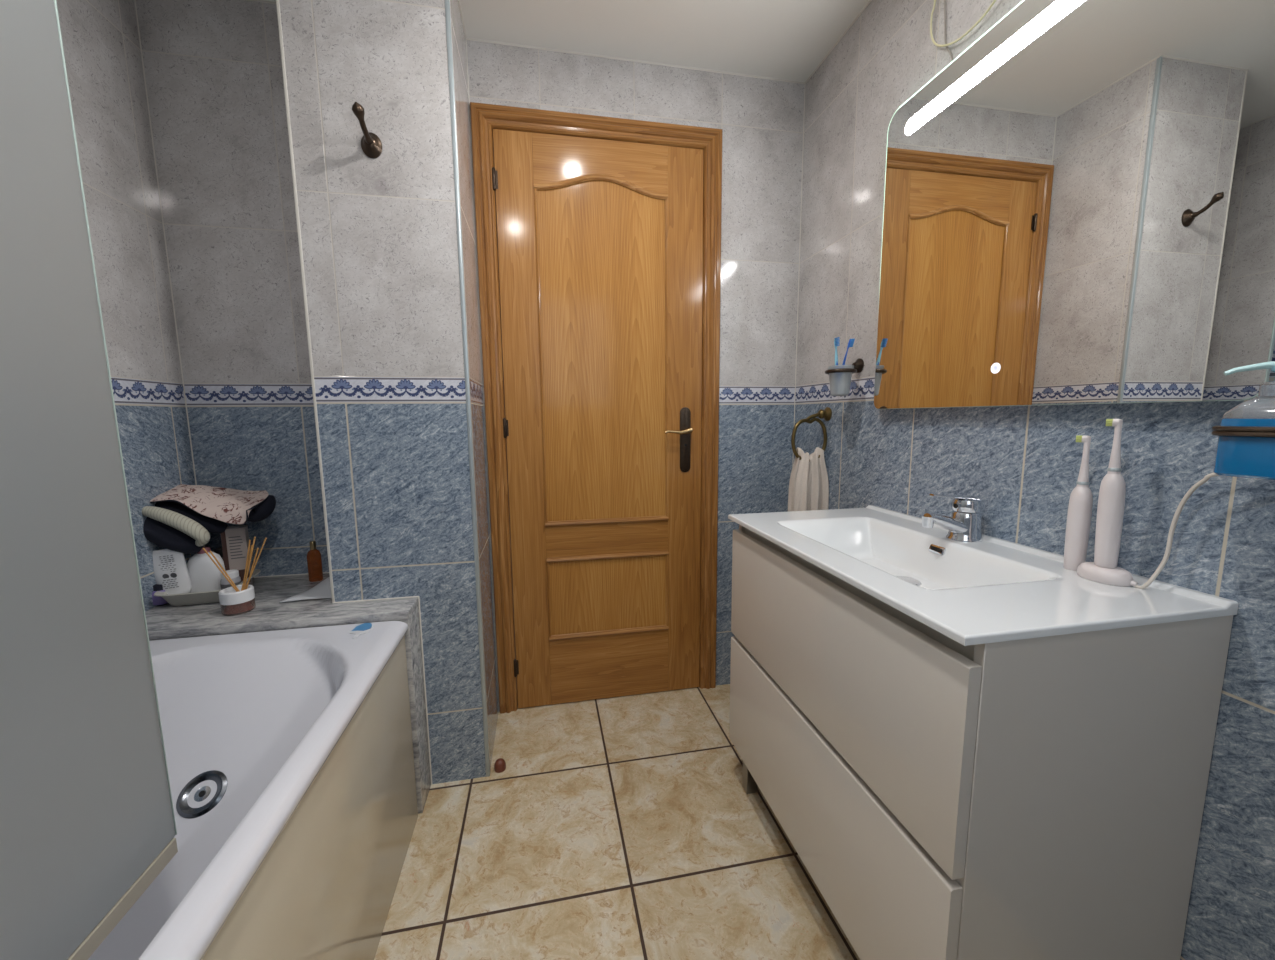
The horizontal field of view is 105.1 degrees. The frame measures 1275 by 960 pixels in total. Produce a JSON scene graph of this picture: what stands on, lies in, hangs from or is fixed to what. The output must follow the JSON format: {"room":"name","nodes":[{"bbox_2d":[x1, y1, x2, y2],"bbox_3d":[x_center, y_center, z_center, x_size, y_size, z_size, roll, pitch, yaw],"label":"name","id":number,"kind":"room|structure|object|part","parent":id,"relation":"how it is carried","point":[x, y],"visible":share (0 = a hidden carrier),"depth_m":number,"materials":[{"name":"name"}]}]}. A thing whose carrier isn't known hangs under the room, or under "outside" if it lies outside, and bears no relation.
{"room":"bathroom","nodes":[
{"label":"bathroom","id":0,"kind":"room"},
{"bbox_2d":[56,0,195,610],"bbox_3d":[-1.186,-0.081,0.348,0.081,2.278,2.315,-2,8,-11],"label":"wall","id":1,"kind":"structure","parent":0,"point":[100,38],"depth_m":1.29,"materials":[{"name":"tile"}]},
{"bbox_2d":[136,0,328,576],"bbox_3d":[-1.186,-0.240,1.568,0.553,2.278,0.101,-2,8,-11],"label":"wall niche","id":2,"kind":"object","parent":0,"point":[213,68],"visible":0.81,"depth_m":1.46,"materials":[{"name":"tile"}]},
{"bbox_2d":[279,0,498,783],"bbox_3d":[-0.699,-0.240,1.533,0.391,2.278,0.441,-2,8,-11],"label":"wall pillar","id":3,"kind":"structure","parent":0,"point":[379,235],"depth_m":1.30,"materials":[{"name":"tile"}]},
{"bbox_2d":[276,0,334,601],"bbox_3d":[-0.850,-0.497,1.247,0.007,1.688,0.008,-2,8,-11],"label":"trim","id":4,"kind":"structure","parent":3,"relation":"attached to","point":[277,1],"depth_m":1.25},
{"bbox_2d":[352,102,381,158],"bbox_3d":[-0.663,-0.850,1.190,0.049,0.083,0.090,-2,8,-11],"label":"robe hook","id":5,"kind":"object","parent":3,"relation":"attached to","point":[371,145],"visible":1,"depth_m":1.22,"materials":[{"name":"brown metal"}]},
{"bbox_3d":[-0.665,-0.862,1.182,0.028,0.059,0.079,-2,8,-11],"label":"hook arm","id":6,"kind":"part","parent":5,"relation":"part of","materials":[{"name":"brown metal"}]},
{"bbox_2d":[445,0,489,776],"bbox_3d":[-0.470,-0.219,1.359,0.012,2.277,0.012,-2,8,-11],"label":"trim","id":7,"kind":"structure","parent":3,"relation":"attached to","point":[447,2],"depth_m":1.34,"materials":[{"name":"metal"}]},
{"bbox_2d":[265,0,868,81],"bbox_3d":[-0.175,-1.295,0.466,2.231,0.080,2.497,-2,8,-11],"label":"ceiling","id":8,"kind":"structure","parent":0,"point":[776,39],"depth_m":1.51,"materials":[{"name":"paint"}]},
{"bbox_2d":[944,0,952,60],"bbox_3d":[0.730,-1.148,1.135,0.004,0.398,0.058,-2,8,-11],"label":"cable","id":9,"kind":"object","parent":8,"relation":"hanging from","point":[947,48],"visible":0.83,"depth_m":1.16,"materials":[{"name":"grey plastic"}]},
{"bbox_2d":[930,0,995,46],"bbox_3d":[0.753,-1.137,0.994,0.009,0.383,0.393,-2,8,-11],"label":"cable","id":10,"kind":"object","parent":8,"relation":"hanging from","point":[993,2],"visible":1,"depth_m":1.14,"materials":[{"name":"beige plastic"}]},
{"bbox_2d":[374,684,859,959],"bbox_3d":[-0.153,1.044,0.769,2.231,0.080,2.497,-2,8,-11],"label":"floor","id":11,"kind":"structure","parent":0,"point":[628,827],"depth_m":1.23,"materials":[{"name":"tile"}]},
{"bbox_2d":[88,621,417,959],"bbox_3d":[-0.766,0.773,0.375,0.690,0.570,1.813,-2,8,-11],"label":"bathtub","id":12,"kind":"object","parent":11,"relation":"on","point":[289,752],"visible":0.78,"depth_m":0.95,"materials":[{"name":"white ceramic"}]},
{"bbox_2d":[0,0,177,959],"bbox_3d":[-0.478,-0.223,-0.043,0.024,1.534,1.154,-2,8,-11],"label":"screen","id":13,"kind":"object","parent":12,"relation":"on","point":[88,824],"visible":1,"depth_m":0.48,"materials":[{"name":"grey glass"}]},
{"bbox_3d":[-0.444,0.779,0.437,0.018,0.536,1.808,-2,8,-11],"label":"panel","id":14,"kind":"part","parent":12,"relation":"part of","materials":[{"name":"beige plastic"}]},
{"bbox_2d":[145,572,431,813],"bbox_3d":[-0.980,0.623,1.459,0.698,0.591,0.410,-2,8,-11],"label":"marble ledge","id":15,"kind":"object","parent":11,"relation":"on","point":[164,621],"visible":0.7,"depth_m":1.32,"materials":[{"name":"grey stone"}]},
{"bbox_2d":[154,569,260,605],"bbox_3d":[-1.235,0.314,1.417,0.203,0.043,0.207,-2,8,-11],"label":"tray","id":16,"kind":"object","parent":15,"relation":"on","point":[206,597],"visible":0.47,"depth_m":1.33,"materials":[{"name":"grey plastic"}]},
{"bbox_2d":[152,584,167,604],"bbox_3d":[-1.319,0.313,1.351,0.042,0.054,0.042,-2,8,-11],"label":"bottle","id":17,"kind":"object","parent":16,"relation":"on","point":[157,600],"visible":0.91,"depth_m":1.34,"materials":[{"name":"plastic"}]},
{"bbox_2d":[153,549,191,594],"bbox_3d":[-1.302,0.263,1.361,0.092,0.156,0.044,-2,8,-11],"label":"tube","id":18,"kind":"object","parent":16,"relation":"in","point":[170,567],"visible":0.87,"depth_m":1.35,"materials":[{"name":"white plastic"}]},
{"bbox_2d":[187,547,224,592],"bbox_3d":[-1.238,0.263,1.404,0.088,0.139,0.052,-2,8,-11],"label":"lotion bottle","id":19,"kind":"object","parent":16,"relation":"in","point":[204,575],"visible":0.7,"depth_m":1.38,"materials":[{"name":"white plastic"}]},
{"bbox_2d":[142,501,227,553],"bbox_3d":[-1.364,0.128,1.360,0.355,0.163,0.122,-1,7,-6],"label":"pouch","id":20,"kind":"object","parent":19,"relation":"on","point":[171,525],"visible":0.7,"depth_m":1.33,"materials":[{"name":"fabric"}]},
{"bbox_2d":[149,484,275,524],"bbox_3d":[-1.249,0.072,1.413,0.339,0.112,0.129,-2,8,-11],"label":"patterned cloth","id":21,"kind":"object","parent":20,"relation":"on","point":[227,505],"visible":0.91,"depth_m":1.40,"materials":[{"name":"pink fabric"}]},
{"bbox_2d":[214,548,223,561],"bbox_3d":[-1.231,0.264,1.446,0.042,0.126,0.042,-2,8,-11],"label":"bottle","id":22,"kind":"object","parent":16,"relation":"on","point":[219,551],"visible":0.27,"depth_m":1.43,"materials":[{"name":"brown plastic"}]},
{"bbox_2d":[220,570,240,589],"bbox_3d":[-1.161,0.297,1.396,0.046,0.073,0.046,-2,8,-11],"label":"jar","id":23,"kind":"object","parent":16,"relation":"in","point":[233,574],"visible":0.56,"depth_m":1.38,"materials":[{"name":"grey plastic"}]},
{"bbox_3d":[-1.161,0.269,1.392,0.040,0.017,0.040,-2,8,-11],"label":"lid","id":24,"kind":"part","parent":23,"relation":"part of","materials":[{"name":"white plastic"}]},
{"bbox_2d":[220,525,253,585],"bbox_3d":[-1.189,0.231,1.453,0.057,0.185,0.045,-5,9,-31],"label":"carton","id":25,"kind":"object","parent":16,"relation":"on","point":[235,539],"visible":0.77,"depth_m":1.43,"materials":[{"name":"white cardboard"}]},
{"bbox_2d":[202,537,266,615],"bbox_3d":[-1.048,0.250,1.286,0.134,0.200,0.073,1,8,14],"label":"reed diffuser","id":26,"kind":"object","parent":15,"relation":"on","point":[239,599],"visible":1,"depth_m":1.28,"materials":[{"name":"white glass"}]},
{"bbox_2d":[220,598,255,615],"bbox_3d":[-1.063,0.331,1.301,0.071,0.036,0.071,-2,8,-11],"label":"jar","id":27,"kind":"object","parent":26,"relation":"on","point":[229,606],"depth_m":1.27,"materials":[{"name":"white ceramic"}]},
{"bbox_2d":[279,577,331,602],"bbox_3d":[-0.936,0.316,1.433,0.139,0.027,0.148,-2,8,-11],"label":"sachet","id":28,"kind":"object","parent":15,"relation":"on","point":[322,590],"visible":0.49,"depth_m":1.40,"materials":[{"name":"plastic"}]},
{"bbox_2d":[307,541,322,581],"bbox_3d":[-1.016,0.254,1.537,0.038,0.127,0.028,-2,8,-11],"label":"perfume bottle","id":29,"kind":"object","parent":15,"relation":"on","point":[314,560],"visible":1,"depth_m":1.53,"materials":[{"name":"orange glass"}]},
{"bbox_2d":[494,758,505,772],"bbox_3d":[-0.431,0.890,1.531,0.036,0.034,0.036,-2,8,-11],"label":"door stop","id":30,"kind":"object","parent":11,"relation":"on","point":[500,764],"visible":1,"depth_m":1.52,"materials":[{"name":"brown rubber"}]},
{"bbox_2d":[729,525,1232,959],"bbox_3d":[0.571,0.549,1.103,0.444,0.801,0.797,-2,8,-11],"label":"vanity cabinet","id":31,"kind":"object","parent":11,"relation":"on","point":[1040,798],"visible":0.84,"depth_m":0.72,"materials":[{"name":"white paint"}]},
{"bbox_3d":[0.331,0.850,1.433,0.034,0.124,0.034,-2,8,-11],"label":"leg","id":32,"kind":"part","parent":31,"relation":"part of","materials":[{"name":"metal"}]},
{"bbox_3d":[0.363,0.671,1.078,0.018,0.322,0.795,-2,8,-11],"label":"drawer","id":33,"kind":"part","parent":31,"relation":"part of","materials":[{"name":"white paint"}]},
{"bbox_3d":[0.360,0.343,1.035,0.018,0.307,0.795,-2,8,-11],"label":"drawer","id":34,"kind":"part","parent":31,"relation":"part of","materials":[{"name":"white paint"}]},
{"bbox_2d":[728,505,1237,645],"bbox_3d":[0.562,0.185,1.055,0.460,0.105,0.801,-2,8,-11],"label":"washbasin","id":35,"kind":"object","parent":31,"relation":"in","point":[991,590],"visible":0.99,"depth_m":0.84,"materials":[{"name":"white ceramic"}]},
{"bbox_2d":[922,494,982,541],"bbox_3d":[0.699,0.081,1.086,0.148,0.106,0.066,-2,8,-11],"label":"faucet","id":36,"kind":"object","parent":35,"relation":"on","point":[964,524],"visible":1,"depth_m":1.07,"materials":[{"name":"silver metal"}]},
{"bbox_3d":[0.691,0.101,1.087,0.111,0.060,0.052,-2,8,-11],"label":"spout","id":37,"kind":"part","parent":36,"relation":"part of","materials":[{"name":"silver metal"}]},
{"bbox_3d":[0.694,0.039,1.079,0.104,0.021,0.044,-2,8,-11],"label":"lever handle","id":38,"kind":"part","parent":36,"relation":"part of","materials":[{"name":"silver metal"}]},
{"bbox_2d":[1063,435,1092,570],"bbox_3d":[0.782,0.041,0.863,0.032,0.239,0.032,2,8,17],"label":"electric toothbrush","id":39,"kind":"object","parent":35,"relation":"on","point":[1079,514],"visible":0.98,"depth_m":0.86,"materials":[{"name":"white plastic"}]},
{"bbox_3d":[0.783,0.085,0.869,0.032,0.151,0.032,-2,8,-11],"label":"handle","id":40,"kind":"part","parent":39,"relation":"part of","materials":[{"name":"white plastic"}]},
{"bbox_2d":[1077,473,1217,588],"bbox_3d":[0.811,0.055,0.722,0.056,0.250,0.252,-3,8,-18],"label":"charger","id":41,"kind":"object","parent":35,"relation":"on","point":[1117,576],"visible":0.94,"depth_m":0.79,"materials":[{"name":"white plastic"}]},
{"bbox_2d":[1094,419,1125,567],"bbox_3d":[0.781,0.023,0.805,0.034,0.245,0.032,3,8,26],"label":"electric toothbrush","id":42,"kind":"object","parent":41,"relation":"on","point":[1111,500],"visible":1,"depth_m":0.80,"materials":[{"name":"white plastic"}]},
{"bbox_3d":[0.783,0.067,0.810,0.032,0.157,0.032,-2,8,-11],"label":"handle","id":43,"kind":"part","parent":42,"relation":"part of","materials":[{"name":"white plastic"}]},
{"bbox_3d":[0.840,0.059,0.695,0.024,0.250,0.181,-4,8,-24],"label":"cord","id":44,"kind":"part","parent":41,"relation":"part of","materials":[{"name":"white plastic"}]},
{"bbox_2d":[467,40,804,710],"bbox_3d":[0.072,-0.288,1.854,1.248,2.278,0.101,-2,8,-11],"label":"wall","id":45,"kind":"structure","parent":0,"point":[760,121],"depth_m":1.79,"materials":[{"name":"tile"}]},
{"bbox_2d":[134,0,805,707],"bbox_3d":[-0.380,-0.265,1.707,2.034,2.278,0.028,-2,8,-12],"label":"trim","id":46,"kind":"structure","parent":45,"relation":"attached to","point":[134,0],"depth_m":1.57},
{"bbox_2d":[470,102,721,713],"bbox_3d":[-0.109,-0.181,1.775,0.846,2.089,0.101,-2,8,-11],"label":"door","id":47,"kind":"structure","parent":45,"relation":"in","point":[599,237],"depth_m":1.76,"materials":[{"name":"brown wood"}]},
{"bbox_3d":[-0.336,-0.411,1.700,0.011,1.152,0.006,-2,8,-11],"label":"moulding","id":48,"kind":"part","parent":47,"relation":"part of","materials":[{"name":"brown wood"}]},
{"bbox_3d":[-0.328,0.444,1.811,0.011,0.300,0.006,-2,8,-11],"label":"moulding","id":49,"kind":"part","parent":47,"relation":"part of","materials":[{"name":"brown wood"}]},
{"bbox_3d":[-0.121,-1.071,1.664,0.460,0.162,0.006,-2,8,-11],"label":"rail","id":50,"kind":"part","parent":47,"relation":"part of","materials":[{"name":"brown wood"}]},
{"bbox_3d":[-0.119,-1.008,1.665,0.460,0.065,0.010,-2,8,-11],"label":"moulding","id":51,"kind":"part","parent":47,"relation":"part of","materials":[{"name":"brown wood"}]},
{"bbox_3d":[-0.116,-0.442,1.747,0.460,1.198,0.003,-2,8,-11],"label":"panel","id":52,"kind":"part","parent":47,"relation":"part of","materials":[{"name":"brown wood"}]},
{"bbox_3d":[-0.109,0.220,1.831,0.460,0.136,0.006,-2,8,-11],"label":"rail","id":53,"kind":"part","parent":47,"relation":"part of","materials":[{"name":"brown wood"}]},
{"bbox_3d":[-0.108,0.153,1.815,0.460,0.019,0.011,-2,8,-11],"label":"moulding","id":54,"kind":"part","parent":47,"relation":"part of","materials":[{"name":"brown wood"}]},
{"bbox_3d":[-0.108,0.436,1.861,0.460,0.300,0.003,-2,8,-11],"label":"panel","id":55,"kind":"part","parent":47,"relation":"part of","materials":[{"name":"brown wood"}]},
{"bbox_3d":[-0.107,0.288,1.833,0.460,0.017,0.010,-2,8,-11],"label":"moulding","id":56,"kind":"part","parent":47,"relation":"part of","materials":[{"name":"brown wood"}]},
{"bbox_3d":[-0.105,0.718,1.896,0.460,0.268,0.006,-2,8,-11],"label":"rail","id":57,"kind":"part","parent":47,"relation":"part of","materials":[{"name":"brown wood"}]},
{"bbox_3d":[-0.104,0.586,1.871,0.460,0.019,0.011,-2,8,-11],"label":"moulding","id":58,"kind":"part","parent":47,"relation":"part of","materials":[{"name":"brown wood"}]},
{"bbox_3d":[0.108,-0.426,1.786,0.011,1.152,0.006,-2,8,-11],"label":"moulding","id":59,"kind":"part","parent":47,"relation":"part of","materials":[{"name":"brown wood"}]},
{"bbox_3d":[0.115,0.429,1.897,0.011,0.300,0.006,-2,8,-11],"label":"moulding","id":60,"kind":"part","parent":47,"relation":"part of","materials":[{"name":"brown wood"}]},
{"bbox_3d":[0.151,-0.181,1.800,0.111,0.026,0.048,-2,8,-11],"label":"lever","id":61,"kind":"part","parent":47,"relation":"part of","materials":[{"name":"gold metal"}]},
{"bbox_3d":[0.179,-0.150,1.835,0.041,0.244,0.006,-2,8,-11],"label":"handle plate","id":62,"kind":"part","parent":47,"relation":"part of","materials":[{"name":"brown metal"}]},
{"bbox_2d":[793,0,1274,959],"bbox_3d":[0.881,-0.155,0.769,0.081,2.278,2.357,-2,8,-11],"label":"wall","id":63,"kind":"structure","parent":0,"point":[1023,463],"depth_m":1.01,"materials":[{"name":"tile"}]},
{"bbox_2d":[247,0,871,83],"bbox_3d":[-0.173,-1.254,0.463,2.036,0.006,2.280,-2,8,-11],"label":"trim","id":64,"kind":"structure","parent":63,"relation":"attached to","point":[262,1],"depth_m":1.61,"materials":[{"name":"white paint"}]},
{"bbox_2d":[791,407,831,461],"bbox_3d":[0.594,-0.155,1.689,0.135,0.190,0.048,-2,8,-11],"label":"towel ring","id":65,"kind":"object","parent":63,"relation":"attached to","point":[826,414],"visible":0.95,"depth_m":1.68,"materials":[{"name":"gold metal"}]},
{"bbox_2d":[788,447,828,510],"bbox_3d":[0.599,0.085,1.720,0.124,0.399,0.073,-2,8,-11],"label":"hand towel","id":66,"kind":"object","parent":65,"relation":"hanging from","point":[809,482],"visible":0.65,"depth_m":1.70,"materials":[{"name":"white fabric"}]},
{"bbox_3d":[0.606,-0.217,1.682,0.054,0.030,0.015,-2,8,-11],"label":"arm","id":67,"kind":"part","parent":65,"relation":"part of","materials":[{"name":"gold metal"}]},
{"bbox_2d":[825,358,863,373],"bbox_3d":[0.632,-0.347,1.481,0.126,0.049,0.093,-2,8,-11],"label":"holder","id":68,"kind":"object","parent":63,"relation":"attached to","point":[858,364],"visible":0.78,"depth_m":1.48,"materials":[{"name":"brown metal"}]},
{"bbox_2d":[828,365,853,395],"bbox_3d":[0.615,-0.300,1.482,0.074,0.088,0.074,-2,8,-11],"label":"tumbler","id":69,"kind":"object","parent":68,"relation":"in","point":[840,382],"visible":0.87,"depth_m":1.46,"materials":[{"name":"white glass"}]},
{"bbox_2d":[834,337,839,364],"bbox_3d":[0.596,-0.343,1.464,0.017,0.159,0.044,3,8,27],"label":"toothbrush","id":70,"kind":"object","parent":69,"relation":"in","point":[836,340],"visible":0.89,"depth_m":1.45,"materials":[{"name":"blue plastic"}]},
{"bbox_3d":[0.598,-0.344,1.468,0.009,0.159,0.037,6,10,42],"label":"handle","id":71,"kind":"part","parent":70,"relation":"part of","materials":[{"name":"blue plastic"}]},
{"bbox_2d":[842,339,854,364],"bbox_3d":[0.625,-0.345,1.473,0.054,0.156,0.014,-1,7,-3],"label":"toothbrush","id":72,"kind":"object","parent":69,"relation":"in","point":[851,341],"visible":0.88,"depth_m":1.47,"materials":[{"name":"blue plastic"}]},
{"bbox_3d":[0.620,-0.345,1.472,0.045,0.156,0.012,-2,8,-11],"label":"handle","id":73,"kind":"part","parent":72,"relation":"part of","materials":[{"name":"blue plastic"}]},
{"bbox_2d":[874,0,1274,408],"bbox_3d":[0.769,-0.544,0.987,0.031,0.782,0.788,-2,8,-11],"label":"mirror","id":74,"kind":"object","parent":63,"relation":"attached to","point":[1079,206],"visible":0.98,"depth_m":0.85,"materials":[{"name":"silver glass"}]},
{"bbox_2d":[1211,426,1274,436],"bbox_3d":[0.802,-0.060,0.597,0.147,0.044,0.093,-2,8,-11],"label":"soap holder","id":75,"kind":"object","parent":63,"relation":"attached to","point":[1240,431],"visible":0.89,"depth_m":0.59,"materials":[{"name":"brown metal"}]},
{"bbox_2d":[1213,361,1274,479],"bbox_3d":[0.776,-0.073,0.591,0.080,0.140,0.081,-2,8,-11],"label":"soap bottle","id":76,"kind":"object","parent":75,"relation":"in","point":[1245,457],"visible":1,"depth_m":0.59,"materials":[{"name":"blue plastic"}]},
{"bbox_2d":[1222,396,1274,418],"bbox_3d":[0.776,-0.088,0.588,0.079,0.026,0.079,-2,8,-11],"label":"bottle","id":77,"kind":"object","parent":76,"relation":"on","point":[1260,407],"depth_m":0.59,"materials":[{"name":"clear plastic"}]},
{"bbox_3d":[0.764,-0.136,0.590,0.072,0.016,0.018,4,9,33],"label":"pump spout","id":78,"kind":"part","parent":76,"relation":"part of","materials":[{"name":"white plastic"}]}
]}

